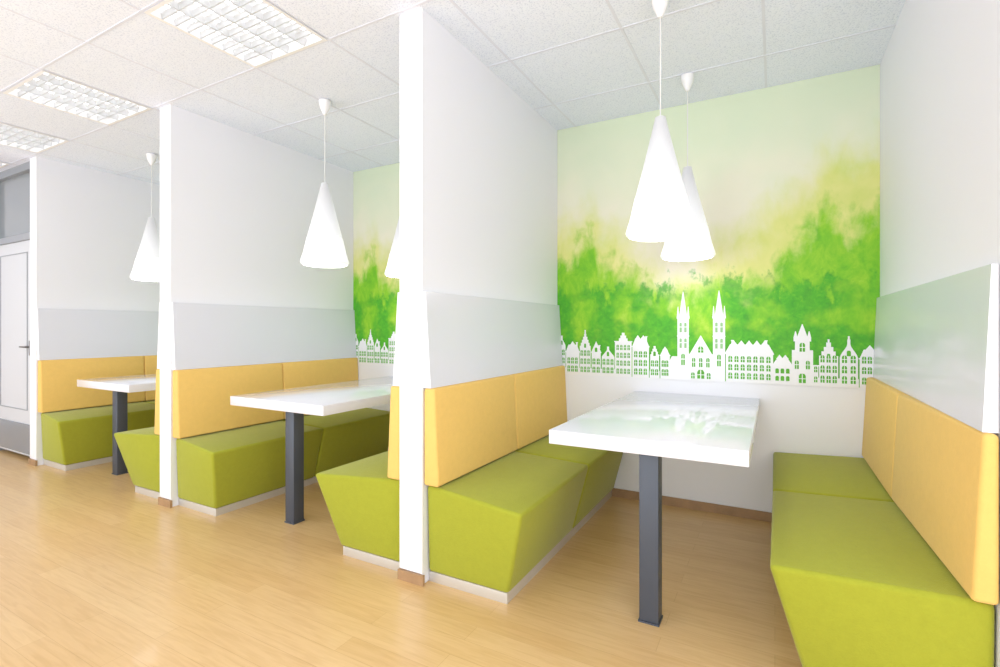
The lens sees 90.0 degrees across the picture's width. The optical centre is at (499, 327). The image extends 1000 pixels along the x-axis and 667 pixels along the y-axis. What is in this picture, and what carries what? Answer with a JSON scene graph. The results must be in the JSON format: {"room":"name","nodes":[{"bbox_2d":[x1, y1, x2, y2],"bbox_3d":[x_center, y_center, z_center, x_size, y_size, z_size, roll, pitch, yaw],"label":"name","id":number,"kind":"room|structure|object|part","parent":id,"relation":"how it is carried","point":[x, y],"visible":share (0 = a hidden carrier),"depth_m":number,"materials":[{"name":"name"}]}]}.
{"room":"cafeteria","nodes":[
{"label":"cafeteria","id":0,"kind":"room"},
{"bbox_2d":[0,161,29,454],"bbox_3d":[-4.763,-0.154,4.952,1.002,2.829,0.110,0,0,29],"label":"door frame","id":1,"kind":"structure","parent":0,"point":[15,436],"depth_m":4.89,"materials":[{"name":"grey"}]},
{"bbox_2d":[0,240,29,455],"bbox_3d":[-4.782,0.191,4.919,0.870,2.058,0.086,0,0,29],"label":"door","id":2,"kind":"structure","parent":1,"relation":"in","point":[13,267],"depth_m":4.91,"materials":[{"name":"grey wood"}]},
{"bbox_3d":[-4.513,0.190,4.749,0.135,0.140,0.045,0,0,29],"label":"door handle","id":3,"kind":"part","parent":2,"relation":"part of","materials":[{"name":"grey metal"}]},
{"bbox_2d":[31,156,159,464],"bbox_3d":[-3.879,-0.155,5.367,0.140,2.830,1.732,0,0,29],"label":"wall partition","id":4,"kind":"structure","parent":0,"point":[91,224],"depth_m":4.92,"materials":[{"name":"white paint"}]},
{"bbox_2d":[0,172,29,238],"bbox_3d":[-4.766,-1.200,4.948,0.878,0.598,0.020,0,0,29],"label":"window","id":5,"kind":"structure","parent":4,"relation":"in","point":[14,192],"depth_m":4.96,"materials":[{"name":"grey glass"}]},
{"bbox_2d":[28,458,37,465],"bbox_3d":[-4.297,1.235,4.599,0.156,0.050,0.016,0,0,29],"label":"baseboard","id":6,"kind":"structure","parent":4,"relation":"attached to","point":[33,462],"depth_m":4.58,"materials":[{"name":"brown wood"}]},
{"bbox_2d":[30,156,36,459],"bbox_3d":[-4.298,-0.182,4.606,0.140,2.775,0.004,0,0,29],"label":"trim","id":7,"kind":"structure","parent":4,"relation":"attached to","point":[33,161],"depth_m":4.60,"materials":[{"name":"white paint"}]},
{"bbox_2d":[163,105,352,506],"bbox_3d":[-1.954,-0.155,4.308,0.140,2.830,1.732,0,0,29],"label":"wall partition","id":8,"kind":"structure","parent":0,"point":[243,203],"depth_m":4.00,"materials":[{"name":"white paint"}]},
{"bbox_2d":[158,497,171,507],"bbox_3d":[-2.372,1.235,3.540,0.156,0.050,0.016,0,0,29],"label":"baseboard","id":9,"kind":"structure","parent":8,"relation":"attached to","point":[162,501],"depth_m":3.53,"materials":[{"name":"brown wood"}]},
{"bbox_2d":[160,105,170,499],"bbox_3d":[-2.373,-0.182,3.547,0.140,2.775,0.004,0,0,29],"label":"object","id":10,"kind":"structure","parent":8,"relation":"attached to","point":[165,112],"depth_m":3.54,"materials":[{"name":"white paint"}]},
{"bbox_2d":[0,449,801,666],"bbox_3d":[-2.153,1.310,1.897,11.600,0.100,6.450,0,0,29],"label":"floor","id":11,"kind":"structure","parent":0,"point":[95,572],"depth_m":2.32,"materials":[{"name":"brown wood"}]},
{"bbox_2d":[37,308,158,470],"bbox_3d":[-3.583,0.540,5.174,0.561,1.440,1.776,0,0,29],"label":"bench","id":12,"kind":"object","parent":11,"relation":"on","point":[73,345],"visible":0.5,"depth_m":4.76,"materials":[{"name":"fabric"}]},
{"bbox_3d":[-3.987,0.533,4.926,0.087,0.477,0.855,0,0,29],"label":"backrest","id":13,"kind":"part","parent":12,"relation":"part of","materials":[{"name":"yellow fabric"}]},
{"bbox_3d":[-3.797,0.057,5.319,0.046,0.474,1.728,0,0,29],"label":"panel","id":14,"kind":"part","parent":12,"relation":"part of","materials":[{"name":"white"}]},
{"bbox_3d":[-3.792,0.993,4.791,0.559,0.434,0.903,0,0,29],"label":"seat","id":15,"kind":"part","parent":12,"relation":"part of","materials":[{"name":"fabric"}]},
{"bbox_3d":[-3.366,0.993,5.572,0.554,0.434,0.869,0,0,29],"label":"seat","id":16,"kind":"part","parent":12,"relation":"part of","materials":[{"name":"fabric"}]},
{"bbox_3d":[-3.570,0.533,5.685,0.087,0.477,0.869,0,0,29],"label":"backrest","id":17,"kind":"part","parent":12,"relation":"part of","materials":[{"name":"yellow fabric"}]},
{"bbox_2d":[77,374,155,474],"bbox_3d":[-3.015,0.862,4.965,0.898,0.797,1.597,0,0,29],"label":"dining table","id":18,"kind":"object","parent":11,"relation":"on","point":[121,386],"visible":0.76,"depth_m":4.31,"materials":[{"name":"white laminate"}]},
{"bbox_3d":[-3.291,0.888,4.331,0.080,0.727,0.080,0,0,29],"label":"leg","id":19,"kind":"part","parent":18,"relation":"part of","materials":[{"name":"grey metal"}]},
{"bbox_2d":[114,303,159,498],"bbox_3d":[-2.276,0.540,4.455,0.561,1.440,1.776,0,0,29],"label":"bench","id":20,"kind":"object","parent":11,"relation":"on","point":[139,448],"visible":0.19,"depth_m":3.70,"materials":[{"name":"fabric"}]},
{"bbox_3d":[-2.487,0.993,4.073,0.559,0.434,0.903,0,0,29],"label":"seat","id":21,"kind":"part","parent":20,"relation":"part of","materials":[{"name":"fabric"}]},
{"bbox_3d":[-2.268,0.533,3.981,0.087,0.477,0.855,0,0,29],"label":"backrest","id":22,"kind":"part","parent":20,"relation":"part of","materials":[{"name":"yellow fabric"}]},
{"bbox_3d":[-2.038,0.057,4.352,0.046,0.474,1.728,0,0,29],"label":"panel","id":23,"kind":"part","parent":20,"relation":"part of","materials":[{"name":"white"}]},
{"bbox_2d":[172,302,389,515],"bbox_3d":[-1.658,0.540,4.116,0.561,1.440,1.776,0,0,29],"label":"bench","id":24,"kind":"object","parent":11,"relation":"on","point":[230,458],"visible":0.82,"depth_m":3.85,"materials":[{"name":"fabric"}]},
{"bbox_3d":[-2.062,0.533,3.867,0.087,0.477,0.855,0,0,29],"label":"backrest","id":25,"kind":"part","parent":24,"relation":"part of","materials":[{"name":"yellow fabric"}]},
{"bbox_3d":[-1.867,0.993,3.733,0.559,0.434,0.903,0,0,29],"label":"seat","id":26,"kind":"part","parent":24,"relation":"part of","materials":[{"name":"fabric"}]},
{"bbox_3d":[-1.872,0.057,4.261,0.046,0.474,1.728,0,0,29],"label":"panel","id":27,"kind":"part","parent":24,"relation":"part of","materials":[{"name":"white"}]},
{"bbox_3d":[-1.645,0.533,4.626,0.087,0.477,0.869,0,0,29],"label":"backrest","id":28,"kind":"part","parent":24,"relation":"part of","materials":[{"name":"yellow fabric"}]},
{"bbox_3d":[-1.440,0.993,4.514,0.554,0.434,0.869,0,0,29],"label":"seat","id":29,"kind":"part","parent":24,"relation":"part of","materials":[{"name":"fabric"}]},
{"bbox_2d":[230,376,392,524],"bbox_3d":[-1.061,0.862,3.891,0.898,0.797,1.597,0,0,29],"label":"dining table","id":30,"kind":"object","parent":11,"relation":"on","point":[332,398],"visible":0.87,"depth_m":3.25,"materials":[{"name":"white laminate"}]},
{"bbox_3d":[-1.337,0.888,3.257,0.080,0.727,0.080,0,0,29],"label":"leg","id":31,"kind":"part","parent":30,"relation":"part of","materials":[{"name":"grey metal"}]},
{"bbox_3d":[-1.337,1.256,3.257,0.088,0.008,0.088,0,0,29],"label":"foot plate","id":32,"kind":"part","parent":30,"relation":"part of","materials":[{"name":"grey metal"}]},
{"bbox_2d":[316,292,399,570],"bbox_3d":[-0.346,0.540,3.394,0.561,1.440,1.776,0,0,29],"label":"bench","id":33,"kind":"object","parent":11,"relation":"on","point":[362,497],"visible":0.26,"depth_m":2.63,"materials":[{"name":"fabric"}]},
{"bbox_3d":[-0.557,0.993,3.013,0.559,0.434,0.903,0,0,29],"label":"seat","id":34,"kind":"part","parent":33,"relation":"part of","materials":[{"name":"fabric"}]},
{"bbox_3d":[-0.339,0.533,2.920,0.087,0.477,0.855,0,0,29],"label":"backrest","id":35,"kind":"part","parent":33,"relation":"part of","materials":[{"name":"yellow fabric"}]},
{"bbox_3d":[-0.109,0.057,3.292,0.046,0.474,1.728,0,0,29],"label":"panel","id":36,"kind":"part","parent":33,"relation":"part of","materials":[{"name":"white"}]},
{"bbox_2d":[423,291,622,603],"bbox_3d":[0.274,0.540,3.054,0.561,1.440,1.776,0,0,29],"label":"bench","id":37,"kind":"object","parent":11,"relation":"on","point":[503,499],"visible":0.94,"depth_m":2.66,"materials":[{"name":"fabric"}]},
{"bbox_3d":[-0.131,0.533,2.806,0.087,0.477,0.855,0,0,29],"label":"backrest","id":38,"kind":"part","parent":37,"relation":"part of","materials":[{"name":"yellow fabric"}]},
{"bbox_3d":[0.059,0.057,3.199,0.046,0.474,1.728,0,0,29],"label":"panel","id":39,"kind":"part","parent":37,"relation":"part of","materials":[{"name":"white"}]},
{"bbox_3d":[0.064,0.993,2.671,0.559,0.434,0.903,0,0,29],"label":"seat","id":40,"kind":"part","parent":37,"relation":"part of","materials":[{"name":"fabric"}]},
{"bbox_3d":[0.286,0.533,3.564,0.087,0.477,0.869,0,0,29],"label":"backrest","id":41,"kind":"part","parent":37,"relation":"part of","materials":[{"name":"yellow fabric"}]},
{"bbox_3d":[0.491,0.993,3.452,0.554,0.434,0.869,0,0,29],"label":"seat","id":42,"kind":"part","parent":37,"relation":"part of","materials":[{"name":"fabric"}]},
{"bbox_2d":[549,391,759,626],"bbox_3d":[0.964,0.862,2.777,0.816,0.797,1.597,0,0,29],"label":"dining table","id":43,"kind":"object","parent":11,"relation":"on","point":[653,426],"visible":1,"depth_m":2.17,"materials":[{"name":"white laminate"}]},
{"bbox_3d":[0.652,0.888,2.163,0.080,0.727,0.080,0,0,29],"label":"leg","id":44,"kind":"part","parent":43,"relation":"part of","materials":[{"name":"grey metal"}]},
{"bbox_3d":[0.652,1.256,2.163,0.088,0.008,0.088,0,0,29],"label":"foot plate","id":45,"kind":"part","parent":43,"relation":"part of","materials":[{"name":"grey metal"}]},
{"bbox_2d":[770,263,998,666],"bbox_3d":[1.575,0.540,2.312,0.561,1.440,1.823,0,0,29],"label":"bench","id":46,"kind":"object","parent":11,"relation":"on","point":[889,556],"visible":1,"depth_m":1.66,"materials":[{"name":"fabric"}]},
{"bbox_3d":[1.806,0.993,2.729,0.554,0.434,0.869,0,0,29],"label":"seat","id":47,"kind":"part","parent":46,"relation":"part of","materials":[{"name":"fabric"}]},
{"bbox_3d":[1.369,0.993,1.940,0.559,0.434,0.927,0,0,29],"label":"seat","id":48,"kind":"part","parent":46,"relation":"part of","materials":[{"name":"fabric"}]},
{"bbox_3d":[2.011,0.533,2.617,0.087,0.477,0.869,0,0,29],"label":"backrest","id":49,"kind":"part","parent":46,"relation":"part of","materials":[{"name":"yellow fabric"}]},
{"bbox_3d":[1.810,0.057,2.193,0.034,0.474,1.804,0,0,29],"label":"panel","id":50,"kind":"part","parent":46,"relation":"part of","materials":[{"name":"white"}]},
{"bbox_3d":[1.571,0.533,1.816,0.087,0.477,0.950,0,0,29],"label":"backrest","id":51,"kind":"part","parent":46,"relation":"part of","materials":[{"name":"yellow fabric"}]},
{"bbox_2d":[0,0,905,184],"bbox_3d":[-2.153,-1.630,1.897,11.600,0.120,6.450,0,0,29],"label":"ceiling","id":52,"kind":"structure","parent":0,"point":[722,32],"depth_m":2.94,"materials":[{"name":"tile"}]},
{"bbox_2d":[0,162,9,167],"bbox_3d":[-5.088,-1.611,4.652,0.610,0.097,0.610,0,0,29],"label":"ceiling light","id":53,"kind":"object","parent":52,"relation":"attached to","point":[2,164],"visible":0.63,"depth_m":4.81,"materials":[{"name":"white metal"}]},
{"bbox_2d":[0,122,68,152],"bbox_3d":[-4.015,-1.611,4.062,0.610,0.097,0.610,0,0,29],"label":"ceiling light","id":54,"kind":"object","parent":52,"relation":"attached to","point":[10,135],"visible":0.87,"depth_m":4.19,"materials":[{"name":"white metal"}]},
{"bbox_2d":[3,70,150,125],"bbox_3d":[-2.898,-1.611,3.447,0.610,0.097,0.610,0,0,29],"label":"ceiling light","id":55,"kind":"object","parent":52,"relation":"attached to","point":[44,88],"visible":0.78,"depth_m":3.45,"materials":[{"name":"white metal"}]},
{"bbox_2d":[26,73,129,110],"bbox_3d":[-2.898,-1.640,3.447,0.578,0.004,0.578,0,0,29],"label":"grille","id":56,"kind":"object","parent":55,"relation":"on","point":[43,73],"depth_m":3.46,"materials":[{"name":"white metal"}]},
{"bbox_2d":[130,153,159,281],"bbox_3d":[-3.145,-0.997,4.513,0.320,1.136,0.320,0,0,29],"label":"pendant lamp","id":57,"kind":"object","parent":52,"relation":"hanging from","point":[146,267],"visible":0.84,"depth_m":4.43,"materials":[{"name":"white metal"}]},
{"bbox_3d":[-3.145,-0.718,4.513,0.320,0.565,0.320,0,0,29],"label":"lamp shade","id":58,"kind":"part","parent":57,"relation":"part of","materials":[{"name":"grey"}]},
{"bbox_2d":[133,278,159,281],"bbox_3d":[-3.145,-0.432,4.513,0.287,0.005,0.287,0,0,18],"label":"diffuser","id":59,"kind":"object","parent":57,"relation":"attached to","point":[140,279],"depth_m":4.43,"materials":[{"name":"white plastic"}]},
{"bbox_3d":[-3.145,-1.230,4.513,0.006,0.480,0.006,0,0,29],"label":"cord","id":60,"kind":"part","parent":57,"relation":"part of","materials":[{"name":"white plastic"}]},
{"bbox_2d":[144,0,326,67],"bbox_3d":[-1.351,-1.611,2.597,0.610,0.097,0.610,0,0,29],"label":"ceiling light","id":61,"kind":"object","parent":52,"relation":"attached to","point":[256,33],"visible":0.85,"depth_m":2.63,"materials":[{"name":"white metal"}]},
{"bbox_2d":[164,0,301,51],"bbox_3d":[-1.351,-1.640,2.597,0.578,0.004,0.578,0,0,29],"label":"grille","id":62,"kind":"object","parent":61,"relation":"on","point":[224,4],"depth_m":2.66,"materials":[{"name":"white metal"}]},
{"bbox_2d":[300,98,348,267],"bbox_3d":[-1.208,-0.997,3.449,0.320,1.136,0.320,0,0,29],"label":"pendant lamp","id":63,"kind":"object","parent":52,"relation":"hanging from","point":[324,247],"visible":1,"depth_m":3.37,"materials":[{"name":"white metal"}]},
{"bbox_3d":[-1.208,-0.718,3.449,0.320,0.565,0.320,0,0,29],"label":"lamp shade","id":64,"kind":"part","parent":63,"relation":"part of","materials":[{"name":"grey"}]},
{"bbox_3d":[-1.208,-1.230,3.449,0.006,0.480,0.006,0,0,29],"label":"cord","id":65,"kind":"part","parent":63,"relation":"part of","materials":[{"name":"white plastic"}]},
{"bbox_2d":[303,262,346,267],"bbox_3d":[-1.208,-0.432,3.449,0.287,0.005,0.287,0,0,18],"label":"diffuser","id":66,"kind":"object","parent":63,"relation":"attached to","point":[313,264],"depth_m":3.39,"materials":[{"name":"white plastic"}]},
{"bbox_2d":[384,140,399,277],"bbox_3d":[-0.803,-0.997,4.185,0.320,1.136,0.320,0,0,29],"label":"pendant lamp","id":67,"kind":"object","parent":52,"relation":"hanging from","point":[393,265],"visible":0.27,"depth_m":4.08,"materials":[{"name":"white metal"}]},
{"bbox_3d":[-0.803,-0.718,4.185,0.320,0.565,0.320,0,0,29],"label":"lamp shade","id":68,"kind":"part","parent":67,"relation":"part of","materials":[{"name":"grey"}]},
{"bbox_2d":[386,274,399,277],"bbox_3d":[-0.803,-0.432,4.185,0.287,0.005,0.287,0,0,18],"label":"diffuser","id":69,"kind":"object","parent":67,"relation":"attached to","point":[389,275],"depth_m":4.10,"materials":[{"name":"white plastic"}]},
{"bbox_2d":[0,0,895,181],"bbox_3d":[-2.121,-1.569,1.850,11.500,0.002,6.199,0,0,29],"label":"ceiling grid","id":70,"kind":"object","parent":52,"relation":"attached to","point":[143,10],"depth_m":2.93,"materials":[{"name":"white metal"}]},
{"bbox_2d":[626,0,696,241],"bbox_3d":[0.759,-0.997,2.367,0.320,1.136,0.320,0,0,29],"label":"pendant lamp","id":71,"kind":"object","parent":52,"relation":"hanging from","point":[661,211],"visible":1,"depth_m":2.29,"materials":[{"name":"white metal"}]},
{"bbox_3d":[0.759,-1.230,2.367,0.006,0.480,0.006,0,0,29],"label":"cord","id":72,"kind":"part","parent":71,"relation":"part of","materials":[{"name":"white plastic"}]},
{"bbox_2d":[629,230,692,241],"bbox_3d":[0.759,-0.432,2.367,0.287,0.005,0.287,0,0,18],"label":"diffuser","id":73,"kind":"object","parent":71,"relation":"attached to","point":[638,235],"depth_m":2.32,"materials":[{"name":"white"}]},
{"bbox_3d":[0.759,-0.718,2.367,0.320,0.565,0.320,0,0,29],"label":"lamp shade","id":74,"kind":"part","parent":71,"relation":"part of","materials":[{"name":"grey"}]},
{"bbox_2d":[661,73,715,260],"bbox_3d":[1.164,-0.997,3.103,0.320,1.136,0.320,0,0,29],"label":"pendant lamp","id":75,"kind":"object","parent":52,"relation":"hanging from","point":[699,246],"visible":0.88,"depth_m":3.02,"materials":[{"name":"white metal"}]},
{"bbox_3d":[1.164,-1.230,3.103,0.006,0.480,0.006,0,0,29],"label":"cord","id":76,"kind":"part","parent":75,"relation":"part of","materials":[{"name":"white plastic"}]},
{"bbox_2d":[663,255,712,260],"bbox_3d":[1.164,-0.432,3.103,0.287,0.005,0.287,0,0,40],"label":"diffuser","id":77,"kind":"object","parent":75,"relation":"attached to","point":[665,257],"depth_m":3.06,"materials":[{"name":"white"}]},
{"bbox_3d":[1.164,-0.718,3.103,0.320,0.565,0.320,0,0,29],"label":"lamp shade","id":78,"kind":"part","parent":75,"relation":"part of","materials":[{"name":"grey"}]},
{"bbox_2d":[402,9,556,582],"bbox_3d":[-0.024,-0.155,3.247,0.142,2.830,1.732,0,0,29],"label":"wall partition","id":79,"kind":"structure","parent":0,"point":[490,158],"depth_m":2.94,"materials":[{"name":"white paint"}]},
{"bbox_2d":[398,568,424,586],"bbox_3d":[-0.441,1.235,2.479,0.158,0.050,0.016,0,0,29],"label":"baseboard","id":80,"kind":"structure","parent":79,"relation":"attached to","point":[415,578],"depth_m":2.47,"materials":[{"name":"brown wood"}]},
{"bbox_2d":[400,8,422,573],"bbox_3d":[-0.442,-0.182,2.486,0.142,2.775,0.004,0,0,29],"label":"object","id":81,"kind":"structure","parent":79,"relation":"attached to","point":[411,23],"depth_m":2.48,"materials":[{"name":"white paint"}]},
{"bbox_2d":[358,72,865,512],"bbox_3d":[-0.635,-0.155,4.657,11.600,2.830,0.150,0,0,29],"label":"wall","id":82,"kind":"structure","parent":0,"point":[814,420],"depth_m":3.31,"materials":[{"name":"white paint"}]},
{"bbox_2d":[353,163,399,365],"bbox_3d":[-0.573,-0.602,4.534,2.061,1.934,0.005,0,0,29],"label":"wall mural","id":83,"kind":"object","parent":82,"relation":"attached to","point":[376,191],"visible":0.33,"depth_m":4.89,"materials":[{"name":"green paper"}]},
{"bbox_2d":[355,330,394,365],"bbox_3d":[-0.574,0.055,4.533,2.059,0.620,0.003,0,0,29],"label":"print","id":84,"kind":"object","parent":83,"relation":"attached to","point":[373,347],"depth_m":4.89,"materials":[{"name":"white"}]},
{"bbox_2d":[612,488,771,521],"bbox_3d":[1.356,1.230,3.468,2.061,0.060,0.014,0,0,29],"label":"baseboard","id":85,"kind":"structure","parent":82,"relation":"attached to","point":[634,495],"depth_m":3.43,"materials":[{"name":"brown wood"}]},
{"bbox_2d":[557,65,879,388],"bbox_3d":[1.358,-0.602,3.472,2.061,1.934,0.005,0,0,29],"label":"wall mural","id":86,"kind":"object","parent":82,"relation":"attached to","point":[787,176],"visible":0.94,"depth_m":3.33,"materials":[{"name":"green paper"}]},
{"bbox_2d":[561,292,873,388],"bbox_3d":[1.358,0.055,3.471,2.059,0.620,0.003,0,0,29],"label":"print","id":87,"kind":"object","parent":86,"relation":"attached to","point":[822,339],"depth_m":3.39,"materials":[{"name":"white"}]},
{"bbox_2d":[880,0,999,666],"bbox_3d":[1.889,-0.155,2.140,0.151,2.830,1.830,0,0,29],"label":"wall partition","id":88,"kind":"structure","parent":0,"point":[940,63],"depth_m":1.89,"materials":[{"name":"white paint"}]}
]}

